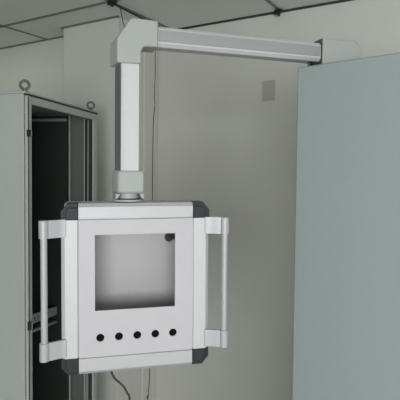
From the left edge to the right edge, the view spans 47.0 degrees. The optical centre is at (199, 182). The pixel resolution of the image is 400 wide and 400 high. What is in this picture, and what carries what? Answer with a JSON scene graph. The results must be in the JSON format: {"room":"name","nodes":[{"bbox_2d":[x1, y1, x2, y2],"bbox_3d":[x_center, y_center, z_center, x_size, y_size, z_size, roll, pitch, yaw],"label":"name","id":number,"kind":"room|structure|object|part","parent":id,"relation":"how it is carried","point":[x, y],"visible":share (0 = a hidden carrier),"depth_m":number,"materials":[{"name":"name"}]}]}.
{"room":"industrial control room","nodes":[
{"label":"industrial control room","id":0,"kind":"room"},
{"bbox_2d":[0,37,63,101],"bbox_3d":[-1.321,0.278,3.601,1.128,2.695,0.077,2,2,31],"label":"wall","id":1,"kind":"structure","parent":0,"point":[41,64],"depth_m":3.47,"materials":[{"name":"paint"}]},
{"bbox_2d":[0,15,118,49],"bbox_3d":[-1.158,-1.054,3.323,1.621,0.009,0.160,2,2,31],"label":"trim","id":2,"kind":"structure","parent":1,"relation":"attached to","point":[117,16],"depth_m":3.08,"materials":[{"name":"black metal"}]},
{"bbox_2d":[64,17,142,399],"bbox_3d":[-0.604,0.298,3.232,0.482,2.695,0.483,2,2,31],"label":"wall pillar","id":3,"kind":"structure","parent":0,"point":[88,72],"depth_m":2.97,"materials":[{"name":"paint"}]},
{"bbox_2d":[141,50,157,399],"bbox_3d":[-0.346,0.305,3.178,0.016,2.691,0.150,2,2,31],"label":"cable trunking","id":4,"kind":"object","parent":3,"relation":"attached to","point":[149,135],"visible":0.38,"depth_m":3.15,"materials":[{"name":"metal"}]},
{"bbox_2d":[0,0,336,47],"bbox_3d":[0.299,-0.949,-0.301,7.854,0.077,5.386,2,2,31],"label":"ceiling","id":5,"kind":"structure","parent":0,"point":[176,14],"depth_m":2.77,"materials":[{"name":"tile"}]},
{"bbox_2d":[0,25,46,39],"bbox_3d":[-2.446,-0.992,1.199,0.018,0.007,5.130,2,2,31],"label":"trim","id":6,"kind":"structure","parent":5,"relation":"attached to","point":[0,25],"depth_m":3.21,"materials":[{"name":"black metal"}]},
{"bbox_2d":[0,0,119,27],"bbox_3d":[1.363,-0.965,1.469,7.854,0.008,0.026,2,2,31],"label":"trim","id":7,"kind":"structure","parent":5,"relation":"attached to","point":[104,2],"depth_m":2.80,"materials":[{"name":"black metal"}]},
{"bbox_2d":[107,0,116,6],"bbox_3d":[-0.495,-1.003,2.572,0.052,0.035,0.037,2,2,31],"label":"clip","id":8,"kind":"object","parent":5,"relation":"attached to","point":[111,3],"visible":1,"depth_m":2.56,"materials":[{"name":"black plastic"}]},
{"bbox_2d":[119,5,155,399],"bbox_3d":[-0.385,0.324,2.881,0.066,2.666,0.525,1,2,12],"label":"wire","id":9,"kind":"object","parent":8,"relation":"hanging from","point":[119,5],"visible":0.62,"depth_m":3.10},
{"bbox_2d":[105,0,168,27],"bbox_3d":[-1.572,-0.970,0.824,0.019,0.007,5.386,2,2,31],"label":"trim","id":10,"kind":"structure","parent":5,"relation":"attached to","point":[138,14],"depth_m":2.83,"materials":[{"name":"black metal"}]},
{"bbox_2d":[265,0,279,8],"bbox_3d":[-0.906,-0.948,0.423,0.018,0.007,5.386,2,2,31],"label":"trim","id":11,"kind":"structure","parent":5,"relation":"attached to","point":[268,1],"depth_m":2.61,"materials":[{"name":"black metal"}]},
{"bbox_2d":[273,9,282,15],"bbox_3d":[0.458,-0.998,2.700,0.052,0.035,0.037,2,2,31],"label":"clip","id":12,"kind":"object","parent":5,"relation":"attached to","point":[277,12],"visible":1,"depth_m":2.69,"materials":[{"name":"black plastic"}]},
{"bbox_2d":[156,0,399,399],"bbox_3d":[2.382,0.386,1.675,6.244,2.695,0.078,2,2,31],"label":"wall","id":13,"kind":"structure","parent":0,"point":[224,147],"depth_m":2.88,"materials":[{"name":"paint"}]},
{"bbox_2d":[177,0,352,28],"bbox_3d":[2.373,-0.954,1.587,6.244,0.011,0.012,2,2,31],"label":"trim","id":14,"kind":"structure","parent":13,"relation":"attached to","point":[337,1],"depth_m":2.78,"materials":[{"name":"black metal"}]},
{"bbox_2d":[263,80,274,100],"bbox_3d":[0.417,-0.559,2.778,0.077,0.120,0.009,2,2,31],"label":"blank plate","id":15,"kind":"object","parent":13,"relation":"attached to","point":[269,85],"visible":1,"depth_m":2.77,"materials":[{"name":"grey plastic"}]},
{"bbox_3d":[0.271,1.821,-0.199,8.008,0.077,5.540,2,2,31],"label":"floor","id":16,"kind":"structure","parent":0,"visible":0},
{"bbox_2d":[0,91,97,399],"bbox_3d":[-0.893,0.635,2.379,0.476,2.079,0.744,1,2,11],"label":"tall cabinet","id":17,"kind":"object","parent":16,"relation":"on","point":[49,147],"visible":0.85,"depth_m":2.53,"materials":[{"name":"grey metal"}]},
{"bbox_3d":[-0.973,0.606,2.021,0.448,1.977,0.009,1,2,11],"label":"panel","id":18,"kind":"part","parent":17,"relation":"part of","materials":[{"name":"grey metal"}]},
{"bbox_2d":[19,79,30,91],"bbox_3d":[-0.749,-0.415,1.965,0.048,0.054,0.028,0,2,-12],"label":"bolt","id":19,"kind":"object","parent":17,"relation":"on","point":[23,80],"visible":0.94,"depth_m":1.96,"materials":[{"name":"metal"}]},
{"bbox_3d":[-1.120,0.590,2.421,0.009,1.977,0.722,1,2,11],"label":"panel","id":20,"kind":"part","parent":17,"relation":"part of","materials":[{"name":"grey metal"}]},
{"bbox_3d":[-0.904,0.716,2.372,0.005,0.136,0.670,1,2,11],"label":"mounting rail","id":21,"kind":"part","parent":17,"relation":"part of","materials":[{"name":"metal"}]},
{"bbox_3d":[-0.910,0.782,2.375,0.015,0.099,0.670,1,2,11],"label":"rail","id":22,"kind":"part","parent":17,"relation":"part of","materials":[{"name":"metal"}]},
{"bbox_3d":[-0.890,-0.399,2.343,0.460,0.009,0.744,1,2,11],"label":"roof panel","id":23,"kind":"part","parent":17,"relation":"part of","materials":[{"name":"grey metal"}]},
{"bbox_3d":[-0.905,-0.366,2.683,0.273,0.015,0.023,1,2,11],"label":"rail","id":24,"kind":"part","parent":17,"relation":"part of","materials":[{"name":"metal"}]},
{"bbox_3d":[-0.911,0.575,2.740,0.270,1.940,0.010,1,2,11],"label":"mounting plate","id":25,"kind":"part","parent":17,"relation":"part of","materials":[{"name":"black metal"}]},
{"bbox_3d":[-0.836,0.581,2.739,0.448,1.977,0.009,1,2,11],"label":"panel","id":26,"kind":"part","parent":17,"relation":"part of","materials":[{"name":"black metal"}]},
{"bbox_3d":[-0.763,0.582,2.696,0.011,1.948,0.011,1,2,11],"label":"post","id":27,"kind":"part","parent":17,"relation":"part of","materials":[{"name":"grey metal"}]},
{"bbox_3d":[-0.641,0.605,2.589,0.005,1.913,0.050,1,2,11],"label":"perforated post","id":28,"kind":"part","parent":17,"relation":"part of","materials":[{"name":"metal"}]},
{"bbox_2d":[87,101,94,109],"bbox_3d":[-0.622,-0.438,2.619,0.048,0.054,0.028,0,2,-12],"label":"bolt","id":29,"kind":"object","parent":17,"relation":"on","point":[89,102],"visible":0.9,"depth_m":2.61,"materials":[{"name":"metal"}]},
{"bbox_2d":[292,52,399,399],"bbox_3d":[0.698,0.683,1.413,0.712,2.087,0.400,2,3,41],"label":"tall cabinet","id":30,"kind":"object","parent":16,"relation":"on","point":[346,321],"visible":1,"depth_m":1.36,"materials":[{"name":"grey metal"}]},
{"bbox_2d":[110,18,361,201],"bbox_3d":[0.138,-0.215,1.481,0.837,0.535,0.096,0,2,-18],"label":"support arm","id":31,"kind":"object","parent":30,"relation":"attached to","point":[138,36],"visible":0.94,"depth_m":1.36,"materials":[{"name":"metal"}]},
{"bbox_2d":[38,200,228,374],"bbox_3d":[-0.194,0.301,1.391,0.540,0.493,0.171,0,2,-13],"label":"control box","id":32,"kind":"object","parent":31,"relation":"hanging from","point":[134,275],"visible":1,"depth_m":1.36,"materials":[{"name":"metal"}]},
{"bbox_2d":[110,371,130,399],"bbox_3d":[-0.177,1.102,1.418,0.233,1.124,0.044,1,2,20],"label":"loose cable","id":33,"kind":"object","parent":32,"relation":"hanging from","point":[111,372],"visible":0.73,"depth_m":1.43,"materials":[{"name":"black rubber"}]},
{"bbox_3d":[-0.212,0.296,1.472,0.412,0.479,0.006,0,2,-13],"label":"door","id":34,"kind":"part","parent":32,"relation":"part of","materials":[{"name":"white metal"}]},
{"bbox_3d":[-0.183,0.301,1.339,0.328,0.394,0.004,0,2,-13],"label":"panel","id":35,"kind":"part","parent":32,"relation":"part of","materials":[{"name":"white metal"}]}
]}

